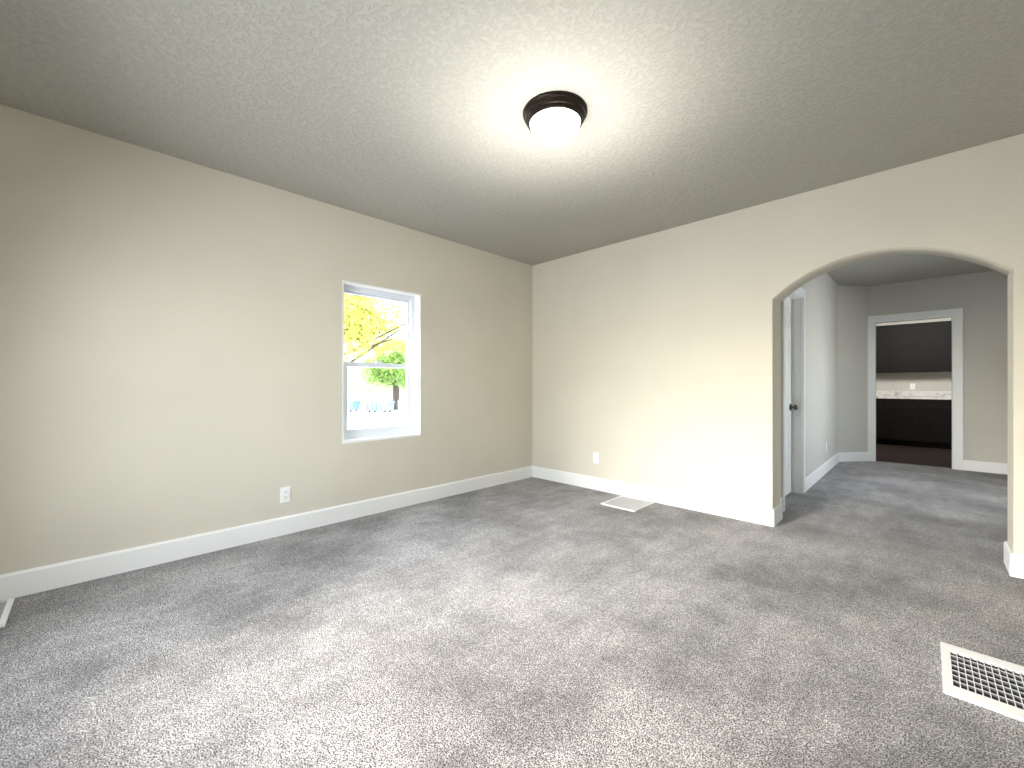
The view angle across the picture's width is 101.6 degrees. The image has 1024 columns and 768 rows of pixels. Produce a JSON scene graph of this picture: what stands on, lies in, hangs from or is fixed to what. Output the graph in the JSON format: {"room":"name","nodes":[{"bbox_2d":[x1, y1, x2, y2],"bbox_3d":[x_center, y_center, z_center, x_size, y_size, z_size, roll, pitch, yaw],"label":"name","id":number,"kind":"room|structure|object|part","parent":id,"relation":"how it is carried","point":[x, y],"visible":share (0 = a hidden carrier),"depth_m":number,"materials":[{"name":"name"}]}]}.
{"room":"empty living room","nodes":[
{"label":"empty living room","id":0,"kind":"room"},
{"bbox_2d":[0,104,531,574],"bbox_3d":[-1.478,-0.171,3.515,0.160,2.600,4.760,0,0,45],"label":"wall","id":1,"kind":"structure","parent":0,"point":[170,346],"depth_m":2.78,"materials":[{"name":"beige paint"}]},
{"bbox_2d":[280,486,289,502],"bbox_3d":[-1.714,0.829,3.157,0.009,0.115,0.070,0,0,45],"label":"outlet","id":2,"kind":"object","parent":1,"relation":"attached to","point":[284,494],"visible":1,"depth_m":3.15,"materials":[{"name":"white plastic"}]},
{"bbox_2d":[344,285,413,439],"bbox_3d":[-1.232,-0.195,3.828,0.060,1.328,0.738,0,0,45],"label":"window","id":3,"kind":"structure","parent":1,"relation":"in","point":[408,428],"depth_m":3.92,"materials":[{"name":"white plastic"}]},
{"bbox_2d":[344,293,406,428],"bbox_3d":[-1.232,-0.206,3.828,0.032,1.184,0.617,0,0,45],"label":"panel","id":4,"kind":"object","parent":3,"relation":"attached to","point":[379,359],"visible":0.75,"depth_m":3.85,"materials":[{"name":"clear glass"}]},
{"bbox_2d":[342,280,420,443],"bbox_3d":[-1.198,-0.191,3.795,0.164,1.360,0.762,0,0,45],"label":"window frame","id":5,"kind":"structure","parent":1,"relation":"attached to","point":[417,364],"depth_m":4.00,"materials":[{"name":"white paint"}]},
{"bbox_2d":[0,452,1023,599],"bbox_3d":[1.754,1.062,3.468,4.500,0.135,8.920,0,0,45],"label":"baseboard","id":6,"kind":"structure","parent":1,"relation":"attached to","point":[21,583],"depth_m":3.35,"materials":[{"name":"white paint"}]},
{"bbox_2d":[0,461,1023,767],"bbox_3d":[1.718,1.159,3.433,4.820,0.060,9.140,0,0,45],"label":"floor","id":7,"kind":"structure","parent":0,"point":[532,623],"depth_m":1.84,"materials":[{"name":"grey carpet"}]},
{"bbox_2d":[0,597,14,627],"bbox_3d":[-2.629,1.123,1.940,0.350,0.012,0.382,0,0,45],"label":"floor vent","id":8,"kind":"object","parent":7,"relation":"in","point":[6,605],"visible":1,"depth_m":2.08,"materials":[{"name":"white metal"}]},
{"bbox_2d":[601,495,654,511],"bbox_3d":[1.099,1.123,3.965,0.350,0.012,0.385,0,0,45],"label":"floor vent","id":9,"kind":"object","parent":7,"relation":"in","point":[631,504],"visible":1,"depth_m":3.94,"materials":[{"name":"white metal"}]},
{"bbox_2d":[940,641,1023,721],"bbox_3d":[1.850,1.123,1.550,0.355,0.012,0.405,0,0,45],"label":"floor vent","id":10,"kind":"object","parent":7,"relation":"in","point":[987,682],"visible":1,"depth_m":1.58,"materials":[{"name":"white metal"}]},
{"bbox_2d":[0,0,1023,285],"bbox_3d":[3.150,-1.531,4.211,5.760,0.120,12.260,0,0,45],"label":"ceiling","id":11,"kind":"structure","parent":0,"point":[406,112],"depth_m":2.13,"materials":[{"name":"white paint"}]},
{"bbox_2d":[523,90,587,148],"bbox_3d":[0.233,-1.375,2.258,0.346,0.192,0.346,0,0,45],"label":"ceiling light","id":12,"kind":"object","parent":11,"relation":"attached to","point":[576,103],"depth_m":2.16,"materials":[{"name":"white glass"}]},
{"bbox_3d":[0.233,-1.366,2.258,0.276,0.106,0.276,0,0,45],"label":"ceiling light shade","id":13,"kind":"part","parent":12,"relation":"part of","materials":[{"name":"white glass"}]},
{"bbox_2d":[532,133,1023,554],"bbox_3d":[1.883,-0.171,3.713,4.660,2.600,0.250,0,0,45],"label":"wall","id":14,"kind":"structure","parent":0,"point":[656,360],"depth_m":3.60,"materials":[{"name":"beige paint"}]},
{"bbox_2d":[593,452,598,463],"bbox_3d":[0.905,0.786,4.499,0.070,0.115,0.009,0,0,45],"label":"outlet","id":15,"kind":"object","parent":14,"relation":"attached to","point":[595,457],"visible":1,"depth_m":4.50,"materials":[{"name":"white plastic"}]},
{"bbox_2d":[780,273,837,496],"bbox_3d":[3.486,-0.171,4.906,0.120,2.600,3.700,0,0,45],"label":"wall","id":16,"kind":"structure","parent":0,"point":[821,360],"depth_m":5.12,"materials":[{"name":"beige paint"}]},
{"bbox_2d":[785,297,797,495],"bbox_3d":[2.685,0.108,4.108,0.104,2.018,0.754,0,0,45],"label":"hall door","id":17,"kind":"structure","parent":16,"relation":"in","point":[788,395],"depth_m":4.30,"materials":[{"name":"white paint"}]},
{"bbox_2d":[781,287,804,511],"bbox_3d":[2.697,0.067,4.096,0.138,2.125,0.950,0,0,45],"label":"door frame","id":18,"kind":"structure","parent":16,"relation":"attached to","point":[797,296],"depth_m":4.35,"materials":[{"name":"white paint"}]},
{"bbox_2d":[838,285,868,452],"bbox_3d":[5.118,-0.171,6.310,0.416,2.600,0.693,0,0,45],"label":"wall","id":19,"kind":"structure","parent":0,"point":[853,308],"depth_m":6.18,"materials":[{"name":"beige paint"}]},
{"bbox_2d":[876,444,951,467],"bbox_3d":[6.884,1.159,6.875,4.000,0.060,3.020,0,0,45],"label":"floor","id":20,"kind":"structure","parent":0,"point":[934,457],"depth_m":6.69,"materials":[{"name":"wood"}]},
{"bbox_2d":[876,399,891,444],"bbox_3d":[7.105,0.691,8.201,0.568,0.875,0.615,0,0,45],"label":"base cabinet","id":21,"kind":"object","parent":20,"relation":"on","point":[883,406],"depth_m":7.87,"materials":[{"name":"laminate"}]},
{"bbox_2d":[892,399,927,447],"bbox_3d":[7.425,0.691,7.884,0.568,0.875,0.615,0,0,45],"label":"base cabinet","id":22,"kind":"object","parent":20,"relation":"on","point":[915,418],"depth_m":7.62,"materials":[{"name":"laminate"}]},
{"bbox_2d":[876,395,951,398],"bbox_3d":[7.581,0.234,7.722,2.740,0.040,0.626,0,0,45],"label":"countertop","id":23,"kind":"structure","parent":22,"relation":"on","point":[877,396],"depth_m":7.77,"materials":[{"name":"white stone"}]},
{"bbox_2d":[928,399,951,448],"bbox_3d":[7.745,0.691,7.568,0.568,0.875,0.615,0,0,45],"label":"base cabinet","id":24,"kind":"object","parent":20,"relation":"on","point":[939,410],"depth_m":7.36,"materials":[{"name":"laminate"}]},
{"bbox_2d":[876,318,951,390],"bbox_3d":[7.918,-0.171,7.920,4.000,2.600,0.120,0,0,45],"label":"wall","id":25,"kind":"structure","parent":0,"point":[931,381],"depth_m":8.01,"materials":[{"name":"beige paint"}]},
{"bbox_2d":[876,325,895,372],"bbox_3d":[7.203,-0.696,8.300,0.568,0.910,0.335,0,0,45],"label":"upper cabinet","id":26,"kind":"object","parent":25,"relation":"attached to","point":[885,335],"depth_m":8.05,"materials":[{"name":"brown wood"}]},
{"bbox_2d":[896,322,927,372],"bbox_3d":[7.523,-0.696,7.984,0.568,0.910,0.335,0,0,45],"label":"upper cabinet","id":27,"kind":"object","parent":25,"relation":"attached to","point":[915,347],"depth_m":7.80,"materials":[{"name":"brown wood"}]},
{"bbox_2d":[876,391,951,394],"bbox_3d":[7.794,0.164,7.938,2.740,0.099,0.020,0,0,45],"label":"backsplash","id":28,"kind":"structure","parent":25,"relation":"attached to","point":[877,392],"depth_m":8.01,"materials":[{"name":"white tile"}]},
{"bbox_2d":[928,321,951,371],"bbox_3d":[7.843,-0.696,7.667,0.568,0.910,0.335,0,0,45],"label":"upper cabinet","id":29,"kind":"object","parent":25,"relation":"attached to","point":[939,333],"depth_m":7.54,"materials":[{"name":"brown wood"}]},
{"bbox_2d":[869,270,1007,463],"bbox_3d":[5.821,-0.171,5.802,4.000,2.600,0.120,0,0,45],"label":"wall","id":30,"kind":"structure","parent":0,"point":[980,299],"depth_m":5.46,"materials":[{"name":"beige paint"}]},
{"bbox_2d":[868,308,962,469],"bbox_3d":[5.686,0.054,5.935,0.980,2.150,0.156,0,0,45],"label":"trim","id":31,"kind":"structure","parent":30,"relation":"attached to","point":[956,315],"depth_m":5.62,"materials":[{"name":"white paint"}]},
{"label":"outside","id":32,"kind":"structure","parent":0,"visible":0},
{"bbox_2d":[347,392,405,428],"bbox_3d":[-14.000,1.779,26.289,130.000,0.200,130.000,0,0,45],"label":"ground","id":33,"kind":"structure","parent":32,"point":[371,421],"depth_m":23.76,"materials":[{"name":"white snow"}]},
{"bbox_2d":[347,400,360,410],"bbox_3d":[-10.608,1.343,26.731,1.660,0.667,0.810,0,0,19],"label":"bin","id":34,"kind":"object","parent":33,"relation":"on","point":[353,406],"depth_m":26.27,"materials":[{"name":"blue paint"}]},
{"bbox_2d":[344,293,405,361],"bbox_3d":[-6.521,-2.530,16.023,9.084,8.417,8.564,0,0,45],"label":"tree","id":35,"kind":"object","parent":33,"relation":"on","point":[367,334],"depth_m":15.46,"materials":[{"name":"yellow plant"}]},
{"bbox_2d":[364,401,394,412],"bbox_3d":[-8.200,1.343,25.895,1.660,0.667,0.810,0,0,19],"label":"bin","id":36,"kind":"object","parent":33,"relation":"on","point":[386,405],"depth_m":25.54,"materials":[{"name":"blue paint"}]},
{"bbox_2d":[357,348,405,409],"bbox_3d":[-7.771,-0.370,27.893,5.053,4.098,4.923,0,0,45],"label":"tree","id":37,"kind":"object","parent":33,"relation":"on","point":[382,374],"depth_m":26.97,"materials":[{"name":"green plant"}]},
{"bbox_2d":[365,338,405,400],"bbox_3d":[-12.276,-1.716,44.957,6.973,6.791,6.691,0,0,45],"label":"tree","id":38,"kind":"object","parent":33,"relation":"on","point":[402,345],"depth_m":43.86,"materials":[{"name":"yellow plant"}]}
]}

